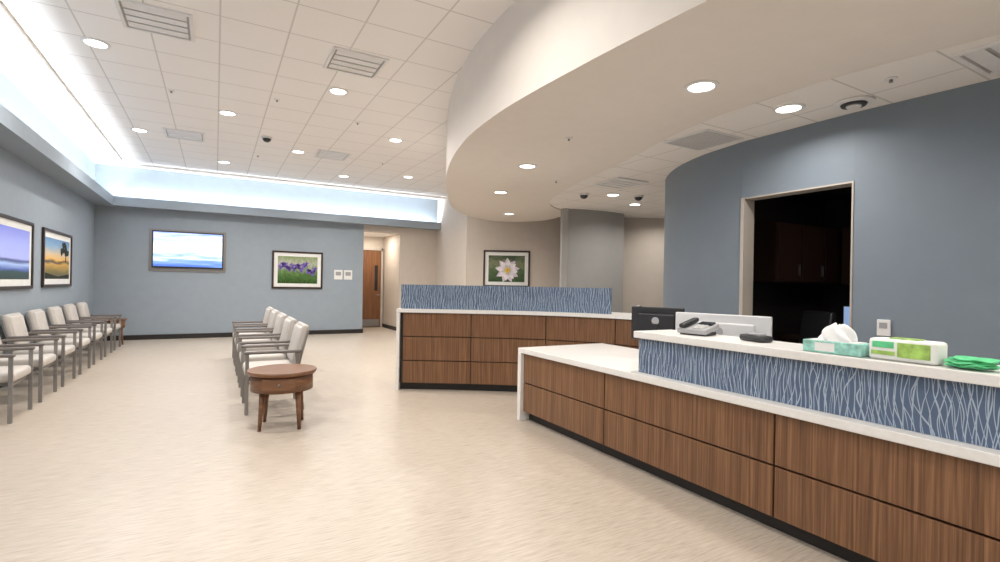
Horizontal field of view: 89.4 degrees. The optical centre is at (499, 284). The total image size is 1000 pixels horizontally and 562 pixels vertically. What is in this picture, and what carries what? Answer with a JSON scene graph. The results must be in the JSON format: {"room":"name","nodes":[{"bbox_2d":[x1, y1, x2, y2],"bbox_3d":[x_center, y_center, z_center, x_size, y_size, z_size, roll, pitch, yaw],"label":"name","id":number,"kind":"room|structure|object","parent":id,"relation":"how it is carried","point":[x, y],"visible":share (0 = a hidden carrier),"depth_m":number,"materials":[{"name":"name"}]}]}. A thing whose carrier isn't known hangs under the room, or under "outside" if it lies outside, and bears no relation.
{"room":"hospital interior","nodes":[
{"label":"hospital interior","id":0,"kind":"room"},
{"bbox_2d":[0,71,95,353],"bbox_3d":[-4.550,-0.682,3.226,0.100,4.000,18.100,1,0,-29],"label":"wall","id":1,"kind":"structure","parent":0,"point":[28,194],"depth_m":7.81,"materials":[{"name":"blue paint"}]},
{"bbox_2d":[0,213,34,289],"bbox_3d":[-6.360,-0.414,6.571,0.035,0.950,1.750,1,0,-29],"label":"photo","id":2,"kind":"object","parent":1,"relation":"attached to","point":[16,234],"visible":1,"depth_m":6.74,"materials":[{"name":"multicoloured paper"}]},
{"bbox_2d":[41,227,72,286],"bbox_3d":[-7.464,-0.434,8.531,0.035,0.930,1.750,1,0,-29],"label":"photo","id":3,"kind":"object","parent":1,"relation":"attached to","point":[56,251],"visible":1,"depth_m":8.42,"materials":[{"name":"multicoloured paper"}]},
{"bbox_2d":[0,0,515,196],"bbox_3d":[1.525,-2.498,6.286,12.250,0.050,17.500,1,0,-29],"label":"ceiling","id":4,"kind":"structure","parent":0,"point":[244,56],"depth_m":6.34,"materials":[{"name":"white tile"}]},
{"bbox_2d":[80,37,110,48],"bbox_3d":[-4.304,-2.572,5.377,0.260,0.012,0.260,1,0,-29],"label":"recessed light","id":5,"kind":"object","parent":4,"relation":"in","point":[93,42],"visible":1,"depth_m":5.37,"materials":[{"name":"white plastic"}]},
{"bbox_2d":[130,128,148,132],"bbox_3d":[-6.061,-2.603,8.496,0.260,0.012,0.260,1,0,-29],"label":"recessed light","id":6,"kind":"object","parent":4,"relation":"in","point":[133,129],"visible":1,"depth_m":8.50,"materials":[{"name":"white plastic"}]},
{"bbox_2d":[114,0,194,42],"bbox_3d":[-3.313,-2.550,4.880,0.600,0.020,0.600,1,0,-29],"label":"ceiling air vent","id":7,"kind":"object","parent":4,"relation":"in","point":[135,15],"depth_m":4.85,"materials":[{"name":"white metal"}]},
{"bbox_2d":[162,127,204,142],"bbox_3d":[-5.446,-2.588,8.728,0.600,0.020,0.600,1,0,-29],"label":"ceiling air vent","id":8,"kind":"object","parent":4,"relation":"in","point":[169,132],"depth_m":8.69,"materials":[{"name":"white metal"}]},
{"bbox_2d":[0,15,437,199],"bbox_3d":[-0.948,-2.567,5.237,8.090,0.060,18.100,1,0,-29],"label":"light","id":9,"kind":"object","parent":4,"relation":"attached to","point":[17,63],"depth_m":7.16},
{"bbox_2d":[217,160,230,163],"bbox_3d":[-5.839,-2.599,10.688,0.260,0.012,0.260,1,0,-29],"label":"recessed light","id":10,"kind":"object","parent":4,"relation":"in","point":[219,161],"visible":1,"depth_m":10.69,"materials":[{"name":"white plastic"}]},
{"bbox_2d":[218,110,236,115],"bbox_3d":[-4.072,-2.568,7.551,0.260,0.012,0.260,1,0,-29],"label":"recessed light","id":11,"kind":"object","parent":4,"relation":"in","point":[223,112],"visible":1,"depth_m":7.54,"materials":[{"name":"white plastic"}]},
{"bbox_2d":[261,136,271,141],"bbox_3d":[-4.057,-2.543,8.788,0.180,0.120,0.180,1,0,-29],"label":"dome security camera","id":12,"kind":"object","parent":4,"relation":"attached to","point":[265,138],"visible":0.92,"depth_m":8.74,"materials":[{"name":"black plastic"}]},
{"bbox_2d":[291,150,304,153],"bbox_3d":[-3.884,-2.564,9.723,0.260,0.012,0.260,1,0,-29],"label":"recessed light","id":13,"kind":"object","parent":4,"relation":"in","point":[293,151],"visible":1,"depth_m":9.72,"materials":[{"name":"white plastic"}]},
{"bbox_2d":[313,149,350,160],"bbox_3d":[-3.303,-2.550,9.936,0.600,0.020,0.600,1,0,-29],"label":"ceiling air vent","id":14,"kind":"object","parent":4,"relation":"in","point":[326,154],"depth_m":9.92,"materials":[{"name":"white metal"}]},
{"bbox_2d":[328,87,348,94],"bbox_3d":[-2.118,-2.533,6.609,0.260,0.012,0.260,1,0,-29],"label":"recessed light","id":15,"kind":"object","parent":4,"relation":"in","point":[334,90],"visible":1,"depth_m":6.60,"materials":[{"name":"white plastic"}]},
{"bbox_2d":[323,46,388,78],"bbox_3d":[-1.646,-2.520,5.751,0.600,0.020,0.600,1,0,-29],"label":"ceiling air vent","id":16,"kind":"object","parent":4,"relation":"in","point":[344,60],"depth_m":5.72,"materials":[{"name":"white metal"}]},
{"bbox_2d":[388,138,402,141],"bbox_3d":[-1.824,-2.527,8.818,0.260,0.012,0.260,1,0,-29],"label":"recessed light","id":17,"kind":"object","parent":4,"relation":"in","point":[389,139],"visible":1,"depth_m":8.81,"materials":[{"name":"white plastic"}]},
{"bbox_2d":[93,164,437,335],"bbox_3d":[-5.454,-0.698,13.173,8.290,4.000,0.120,1,0,-29],"label":"wall","id":18,"kind":"structure","parent":0,"point":[152,302],"depth_m":12.43,"materials":[{"name":"blue paint"}]},
{"bbox_2d":[148,228,225,272],"bbox_3d":[-7.382,-0.803,11.974,1.560,0.980,0.072,1,0,-29],"label":"television","id":19,"kind":"object","parent":18,"relation":"attached to","point":[169,250],"visible":1,"depth_m":11.93,"materials":[{"name":"grey metal"}]},
{"bbox_2d":[0,103,440,229],"bbox_3d":[-0.963,-1.718,5.237,8.090,0.200,18.100,1,0,-29],"label":"cove","id":20,"kind":"object","parent":18,"relation":"attached to","point":[16,137],"visible":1,"depth_m":10.08,"materials":[{"name":"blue paint"}]},
{"bbox_2d":[103,329,362,340],"bbox_3d":[-6.429,1.230,12.641,5.930,0.110,0.165,1,0,-29],"label":"baseboard","id":21,"kind":"structure","parent":18,"relation":"attached to","point":[342,331],"depth_m":12.09,"materials":[{"name":"black rubber"}]},
{"bbox_2d":[272,250,322,288],"bbox_3d":[-5.277,-0.390,13.185,1.240,0.970,0.035,1,0,-29],"label":"photo","id":22,"kind":"object","parent":18,"relation":"attached to","point":[290,269],"visible":1,"depth_m":13.18,"materials":[{"name":"multicoloured paper"}]},
{"bbox_2d":[334,270,342,279],"bbox_3d":[-4.386,-0.279,13.699,0.220,0.260,0.016,1,0,-29],"label":"notice","id":23,"kind":"object","parent":18,"relation":"attached to","point":[337,273],"visible":1,"depth_m":13.70,"materials":[{"name":"plastic"}]},
{"bbox_2d":[344,270,351,279],"bbox_3d":[-4.160,-0.275,13.827,0.220,0.260,0.016,1,0,-29],"label":"notice","id":24,"kind":"object","parent":18,"relation":"attached to","point":[347,273],"visible":1,"depth_m":13.82,"materials":[{"name":"plastic"}]},
{"bbox_2d":[364,225,399,233],"bbox_3d":[-3.360,-1.571,14.344,1.040,0.180,0.120,1,0,-29],"label":"header","id":25,"kind":"object","parent":18,"relation":"attached to","point":[367,228],"depth_m":14.28,"materials":[{"name":"beige paint"}]},
{"bbox_2d":[364,236,383,322],"bbox_3d":[-4.223,-0.176,15.881,1.330,3.000,0.120,1,0,-29],"label":"wall","id":26,"kind":"structure","parent":0,"point":[369,242],"depth_m":15.96,"materials":[{"name":"beige paint"}]},
{"bbox_2d":[362,248,382,326],"bbox_3d":[-4.170,0.085,15.770,1.020,2.480,0.120,1,0,-29],"label":"door","id":27,"kind":"structure","parent":26,"relation":"in","point":[372,257],"depth_m":15.87,"materials":[{"name":"brown wood"}]},
{"bbox_2d":[364,232,395,236],"bbox_3d":[-3.768,-1.568,15.119,1.090,0.100,1.630,1,0,-29],"label":"ceiling","id":28,"kind":"structure","parent":0,"point":[371,234],"depth_m":15.19,"materials":[{"name":"white paint"}]},
{"bbox_2d":[383,234,398,326],"bbox_3d":[-3.266,-0.159,15.416,0.120,3.000,1.630,1,0,-29],"label":"wall","id":29,"kind":"structure","parent":0,"point":[391,243],"depth_m":15.41,"materials":[{"name":"beige paint"}]},
{"bbox_2d":[382,323,395,330],"bbox_3d":[-2.857,1.294,15.581,1.140,0.110,1.770,1,0,-29],"label":"baseboard","id":30,"kind":"structure","parent":29,"relation":"attached to","point":[383,325],"depth_m":15.39,"materials":[{"name":"black rubber"}]},
{"bbox_2d":[397,228,436,308],"bbox_3d":[-2.393,-0.143,14.904,1.240,3.000,0.120,1,0,-29],"label":"wall","id":31,"kind":"structure","parent":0,"point":[417,249],"depth_m":14.80,"materials":[{"name":"beige paint"}]},
{"bbox_2d":[0,327,848,561],"bbox_3d":[0.608,1.461,7.187,13.040,0.100,20.100,1,0,-29],"label":"floor","id":32,"kind":"structure","parent":0,"point":[151,453],"depth_m":3.56,"materials":[{"name":"tile"}]},
{"bbox_2d":[0,347,34,423],"bbox_3d":[-5.047,0.847,4.913,0.642,0.927,0.655,1,0,-29],"label":"chair","id":33,"kind":"object","parent":32,"relation":"on","point":[10,375],"visible":1,"depth_m":4.92,"materials":[{"name":"grey metal"}]},
{"bbox_2d":[0,337,58,402],"bbox_3d":[-5.513,0.839,5.741,0.642,0.927,0.655,1,0,-29],"label":"chair","id":34,"kind":"object","parent":32,"relation":"on","point":[41,361],"visible":0.89,"depth_m":5.66,"materials":[{"name":"grey metal"}]},
{"bbox_2d":[0,312,77,386],"bbox_3d":[-5.980,0.831,6.568,0.642,0.927,0.655,1,0,-29],"label":"chair","id":35,"kind":"object","parent":32,"relation":"on","point":[13,325],"visible":0.64,"depth_m":6.44,"materials":[{"name":"grey metal"}]},
{"bbox_2d":[26,309,91,374],"bbox_3d":[-6.446,0.822,7.396,0.642,0.927,0.655,1,0,-29],"label":"chair","id":36,"kind":"object","parent":32,"relation":"on","point":[36,319],"visible":0.68,"depth_m":7.26,"materials":[{"name":"grey metal"}]},
{"bbox_2d":[46,306,103,366],"bbox_3d":[-6.912,0.814,8.224,0.642,0.927,0.655,1,0,-29],"label":"chair","id":37,"kind":"object","parent":32,"relation":"on","point":[55,317],"visible":0.55,"depth_m":8.10,"materials":[{"name":"grey fabric"}]},
{"bbox_2d":[62,304,113,358],"bbox_3d":[-7.378,0.805,9.051,0.642,0.927,0.655,1,0,-29],"label":"chair","id":38,"kind":"object","parent":32,"relation":"on","point":[69,311],"visible":0.66,"depth_m":8.93,"materials":[{"name":"grey metal"}]},
{"bbox_2d":[75,302,121,350],"bbox_3d":[-7.845,0.797,9.879,0.642,0.927,0.655,1,0,-29],"label":"chair","id":39,"kind":"object","parent":32,"relation":"on","point":[82,307],"visible":0.62,"depth_m":9.75,"materials":[{"name":"grey fabric"}]},
{"bbox_2d":[91,318,126,344],"bbox_3d":[-8.180,0.979,10.553,0.630,0.551,0.630,1,0,21],"label":"end table","id":40,"kind":"object","parent":32,"relation":"on","point":[117,319],"visible":0.3,"depth_m":10.54,"materials":[{"name":"brown wood"}]},
{"bbox_2d":[232,307,273,362],"bbox_3d":[-4.386,0.859,8.959,0.642,0.927,0.655,1,0,-29],"label":"chair","id":41,"kind":"object","parent":32,"relation":"on","point":[265,321],"visible":0.46,"depth_m":8.87,"materials":[{"name":"grey metal"}]},
{"bbox_2d":[234,309,279,371],"bbox_3d":[-3.919,0.868,8.131,0.642,0.927,0.655,1,0,-29],"label":"chair","id":42,"kind":"object","parent":32,"relation":"on","point":[274,313],"visible":0.44,"depth_m":8.03,"materials":[{"name":"grey metal"}]},
{"bbox_2d":[236,312,287,382],"bbox_3d":[-3.453,0.876,7.303,0.642,0.927,0.655,1,0,-29],"label":"chair","id":43,"kind":"object","parent":32,"relation":"on","point":[281,317],"visible":0.52,"depth_m":7.20,"materials":[{"name":"grey fabric"}]},
{"bbox_2d":[238,316,296,396],"bbox_3d":[-2.987,0.884,6.476,0.642,0.927,0.655,1,0,-29],"label":"chair","id":44,"kind":"object","parent":32,"relation":"on","point":[289,322],"visible":0.63,"depth_m":6.35,"materials":[{"name":"grey metal"}]},
{"bbox_2d":[241,321,308,415],"bbox_3d":[-2.520,0.893,5.648,0.642,0.927,0.655,1,0,-29],"label":"chair","id":45,"kind":"object","parent":32,"relation":"on","point":[296,346],"visible":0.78,"depth_m":5.55,"materials":[{"name":"grey metal"}]},
{"bbox_2d":[246,364,316,431],"bbox_3d":[-2.116,1.088,4.902,0.630,0.551,0.630,1,0,-17],"label":"end table","id":46,"kind":"object","parent":32,"relation":"on","point":[265,380],"visible":1,"depth_m":4.71,"materials":[{"name":"brown wood"}]},
{"bbox_2d":[395,308,638,391],"bbox_3d":[0.356,0.874,6.646,3.587,1.065,0.986,1,0,15],"label":"reception desk","id":47,"kind":"object","parent":32,"relation":"on","point":[441,349],"depth_m":6.59,"materials":[{"name":"brown wood"}]},
{"bbox_2d":[401,284,611,313],"bbox_3d":[0.052,0.175,6.549,2.725,0.319,0.245,1,0,10],"label":"panel","id":48,"kind":"object","parent":47,"relation":"on","point":[456,297],"visible":0.93,"depth_m":6.62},
{"bbox_2d":[517,343,999,561],"bbox_3d":[2.173,1.064,2.899,1.135,0.750,6.100,1,0,-29],"label":"reception desk","id":49,"kind":"object","parent":32,"relation":"on","point":[850,489],"visible":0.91,"depth_m":2.85,"materials":[{"name":"brown wood"}]},
{"bbox_2d":[631,306,684,338],"bbox_3d":[1.426,0.438,4.630,0.500,0.468,0.180,1,0,41],"label":"computer monitor","id":50,"kind":"object","parent":49,"relation":"on","point":[643,318],"visible":0.52,"depth_m":4.64,"materials":[{"name":"black plastic"}]},
{"bbox_2d":[675,312,771,336],"bbox_3d":[1.709,0.453,3.943,0.180,0.448,0.740,1,0,-44],"label":"desktop monitor","id":51,"kind":"object","parent":49,"relation":"on","point":[729,325],"visible":0.18,"depth_m":3.87,"materials":[{"name":"plastic"}]},
{"bbox_2d":[634,330,999,449],"bbox_3d":[2.303,0.533,2.038,0.410,0.314,4.480,1,0,-29],"label":"countertop","id":52,"kind":"structure","parent":49,"relation":"on","point":[943,401],"depth_m":2.63,"materials":[{"name":"white stone"}]},
{"bbox_2d":[677,317,718,335],"bbox_3d":[1.435,0.300,3.658,0.207,0.116,0.220,1,0,-39],"label":"desk phone","id":53,"kind":"object","parent":52,"relation":"on","point":[691,326],"visible":1,"depth_m":3.62,"materials":[{"name":"grey plastic"}]},
{"bbox_2d":[739,332,772,342],"bbox_3d":[1.655,0.337,3.266,0.110,0.052,0.190,1,0,-14],"label":"card reader","id":54,"kind":"object","parent":52,"relation":"on","point":[749,336],"visible":1,"depth_m":3.21,"materials":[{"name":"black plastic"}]},
{"bbox_2d":[803,323,868,356],"bbox_3d":[1.808,0.283,2.709,0.132,0.164,0.290,1,0,-29],"label":"tissue box","id":55,"kind":"object","parent":52,"relation":"on","point":[841,339],"visible":0.99,"depth_m":2.67,"materials":[{"name":"paper"}]},
{"bbox_2d":[869,337,947,365],"bbox_3d":[1.968,0.313,2.443,0.123,0.110,0.280,1,0,-29],"label":"pack","id":56,"kind":"object","parent":52,"relation":"on","point":[911,350],"visible":1,"depth_m":2.39,"materials":[{"name":"paper"}]},
{"bbox_2d":[943,356,999,369],"bbox_3d":[2.076,0.342,2.222,0.156,0.055,0.204,1,0,-29],"label":"gloves","id":57,"kind":"object","parent":52,"relation":"on","point":[969,362],"visible":1,"depth_m":2.18,"materials":[{"name":"green rubber"}]},
{"bbox_2d":[436,197,467,285],"bbox_3d":[-1.350,-0.624,14.230,0.100,4.000,2.070,1,0,-29],"label":"wall","id":58,"kind":"structure","parent":0,"point":[451,263],"depth_m":14.19,"materials":[{"name":"beige paint"}]},
{"bbox_2d":[0,2,445,198],"bbox_3d":[-0.578,-2.516,5.130,7.550,0.110,17.550,1,0,-29],"label":"trim","id":59,"kind":"structure","parent":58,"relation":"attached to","point":[5,15],"depth_m":8.20,"materials":[{"name":"white paint"}]},
{"bbox_2d":[466,216,560,286],"bbox_3d":[1.225,-0.578,13.336,4.191,4.000,0.120,1,0,0],"label":"wall","id":60,"kind":"structure","parent":0,"point":[541,238],"depth_m":13.28,"materials":[{"name":"beige paint"}]},
{"bbox_2d":[483,250,529,286],"bbox_3d":[0.173,-0.427,13.256,1.220,0.960,0.035,1,0,0],"label":"photo","id":61,"kind":"object","parent":60,"relation":"attached to","point":[500,267],"visible":0.84,"depth_m":13.26,"materials":[{"name":"multicoloured paper"}]},
{"bbox_2d":[559,208,623,312],"bbox_3d":[1.659,-0.095,11.471,1.550,3.050,1.640,1,0,-29],"label":"wall","id":62,"kind":"structure","parent":0,"point":[591,241],"depth_m":10.73,"materials":[{"name":"paint"}]},
{"bbox_2d":[622,218,664,312],"bbox_3d":[3.571,-0.061,11.856,3.676,3.050,0.120,1,0,0],"label":"wall","id":63,"kind":"structure","parent":0,"point":[643,246],"depth_m":11.80,"materials":[{"name":"paint"}]},
{"bbox_2d":[446,0,999,221],"bbox_3d":[2.073,-2.013,5.282,4.272,0.900,15.229,1,0,-25],"label":"ceiling","id":64,"kind":"structure","parent":0,"point":[608,76],"depth_m":3.95,"materials":[{"name":"beige paint"}]},
{"bbox_2d":[493,191,507,193],"bbox_3d":[0.010,-1.594,8.690,0.260,0.012,0.260,1,0,-29],"label":"recessed light","id":65,"kind":"object","parent":64,"relation":"in","point":[496,192],"visible":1,"depth_m":8.72,"materials":[{"name":"white plastic"}]},
{"bbox_2d":[518,164,536,168],"bbox_3d":[0.366,-1.588,6.755,0.260,0.012,0.260,1,0,-29],"label":"recessed light","id":66,"kind":"object","parent":64,"relation":"in","point":[525,166],"visible":1,"depth_m":6.77,"materials":[{"name":"white plastic"}]},
{"bbox_2d":[684,79,718,92],"bbox_3d":[1.591,-1.566,3.991,0.260,0.012,0.260,1,0,-29],"label":"recessed light","id":67,"kind":"object","parent":64,"relation":"in","point":[699,86],"visible":1,"depth_m":3.99,"materials":[{"name":"white plastic"}]},
{"bbox_2d":[550,35,999,217],"bbox_3d":[3.878,-1.556,6.214,8.191,0.001,15.048,1,0,-29],"label":"ceiling","id":68,"kind":"structure","parent":0,"point":[936,71],"depth_m":4.72,"materials":[{"name":"tile"}]},
{"bbox_2d":[579,193,588,198],"bbox_3d":[1.471,-1.568,8.848,0.180,0.120,0.180,1,0,-29],"label":"dome security camera","id":69,"kind":"object","parent":68,"relation":"attached to","point":[582,195],"visible":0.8,"depth_m":8.79,"materials":[{"name":"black plastic"}]},
{"bbox_2d":[606,193,620,195],"bbox_3d":[1.985,-1.581,8.873,0.260,0.012,0.260,1,0,-29],"label":"recessed light","id":70,"kind":"object","parent":68,"relation":"in","point":[610,194],"visible":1,"depth_m":8.84,"materials":[{"name":"white plastic"}]},
{"bbox_2d":[592,177,648,188],"bbox_3d":[1.866,-1.581,7.842,0.600,0.020,0.600,1,0,-29],"label":"ceiling vent","id":71,"kind":"object","parent":68,"relation":"in","point":[618,182],"visible":1,"depth_m":7.81,"materials":[{"name":"white plastic"}]},
{"bbox_2d":[628,203,641,205],"bbox_3d":[2.631,-1.569,9.845,0.260,0.012,0.260,1,0,-29],"label":"recessed light","id":72,"kind":"object","parent":68,"relation":"in","point":[631,204],"visible":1,"depth_m":9.86,"materials":[{"name":"white plastic"}]},
{"bbox_2d":[633,195,643,200],"bbox_3d":[2.451,-1.550,8.941,0.180,0.120,0.180,1,0,-29],"label":"dome security camera","id":73,"kind":"object","parent":68,"relation":"attached to","point":[637,197],"visible":0.85,"depth_m":8.89,"materials":[{"name":"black plastic"}]},
{"bbox_2d":[662,129,743,150],"bbox_3d":[2.213,-1.577,5.535,0.600,0.016,0.600,1,0,-29],"label":"ceiling vent","id":74,"kind":"object","parent":68,"relation":"in","point":[706,138],"visible":1,"depth_m":5.49,"materials":[{"name":"white plastic"}]},
{"bbox_2d":[772,103,805,113],"bbox_3d":[2.569,-1.570,4.496,0.260,0.012,0.260,1,0,-29],"label":"recessed light","id":75,"kind":"object","parent":68,"relation":"in","point":[789,107],"visible":1,"depth_m":4.50,"materials":[{"name":"white plastic"}]},
{"bbox_2d":[833,96,875,110],"bbox_3d":[3.037,-1.545,4.336,0.300,0.050,0.300,1,0,-29],"label":"ceiling speaker","id":76,"kind":"object","parent":68,"relation":"attached to","point":[857,102],"visible":1,"depth_m":4.28,"materials":[{"name":"white plastic"}]},
{"bbox_2d":[884,77,897,82],"bbox_3d":[2.973,-1.554,3.840,0.080,0.030,0.080,1,0,-29],"label":"sprinkler","id":77,"kind":"object","parent":68,"relation":"attached to","point":[890,79],"visible":1,"depth_m":3.83,"materials":[{"name":"white plastic"}]},
{"bbox_2d":[951,40,999,76],"bbox_3d":[3.482,-1.552,3.323,0.600,0.020,0.600,1,0,-29],"label":"ceiling vent","id":78,"kind":"object","parent":68,"relation":"in","point":[984,59],"visible":1,"depth_m":3.46,"materials":[{"name":"white plastic"}]},
{"bbox_2d":[753,221,841,283],"bbox_3d":[4.287,-0.423,7.175,1.700,0.800,0.380,1,0,-29],"label":"upper cabinet","id":79,"kind":"object","parent":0,"point":[784,252],"depth_m":6.86,"materials":[{"name":"brown wood"}]},
{"bbox_2d":[797,186,851,199],"bbox_3d":[4.494,-1.344,5.818,3.100,0.050,3.150,1,0,-29],"label":"ceiling","id":80,"kind":"structure","parent":0,"point":[845,192],"depth_m":7.33,"materials":[{"name":"paint"}]},
{"bbox_2d":[663,78,999,364],"bbox_3d":[4.642,-0.042,5.006,4.161,3.050,11.532,1,0,-8],"label":"wall","id":81,"kind":"structure","parent":0,"point":[924,171],"depth_m":4.42,"materials":[{"name":"blue paint"}]},
{"bbox_2d":[739,181,853,327],"bbox_3d":[2.976,0.254,5.100,0.180,2.400,1.120,1,0,-29],"label":"trim","id":82,"kind":"structure","parent":81,"relation":"attached to","point":[747,204],"depth_m":5.52,"materials":[{"name":"paint"}]},
{"bbox_2d":[877,319,890,335],"bbox_3d":[3.314,0.370,4.362,0.023,0.140,0.100,1,0,-29],"label":"thermostat","id":83,"kind":"object","parent":81,"relation":"attached to","point":[883,326],"visible":1,"depth_m":4.35,"materials":[{"name":"white plastic"}]},
{"bbox_2d":[841,228,850,283],"bbox_3d":[5.631,-0.399,6.267,0.430,0.800,2.400,1,0,-29],"label":"upper cabinet","id":84,"kind":"object","parent":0,"point":[846,232],"depth_m":7.16,"materials":[{"name":"brown wood"}]},
{"bbox_3d":[4.400,1.474,5.794,3.000,0.010,2.950,1,0,-29],"label":"floor","id":85,"kind":"structure","parent":0,"visible":0},
{"bbox_2d":[775,334,799,342],"bbox_3d":[5.089,1.112,6.264,1.250,0.760,2.700,1,0,-29],"label":"office desk","id":86,"kind":"object","parent":85,"relation":"on","point":[792,338],"visible":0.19,"depth_m":7.02,"materials":[{"name":"black"}]},
{"bbox_2d":[842,305,849,325],"bbox_3d":[4.721,0.498,6.516,0.180,0.450,0.500,1,0,-44],"label":"desktop monitor","id":87,"kind":"object","parent":86,"relation":"on","point":[846,309],"visible":0.09,"depth_m":6.64,"materials":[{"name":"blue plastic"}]},
{"bbox_2d":[798,310,835,343],"bbox_3d":[3.471,0.879,5.926,0.651,1.147,0.640,1,0,-9],"label":"office chair","id":88,"kind":"object","parent":85,"relation":"on","point":[813,323],"visible":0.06,"depth_m":5.97,"materials":[{"name":"black plastic"}]}
]}

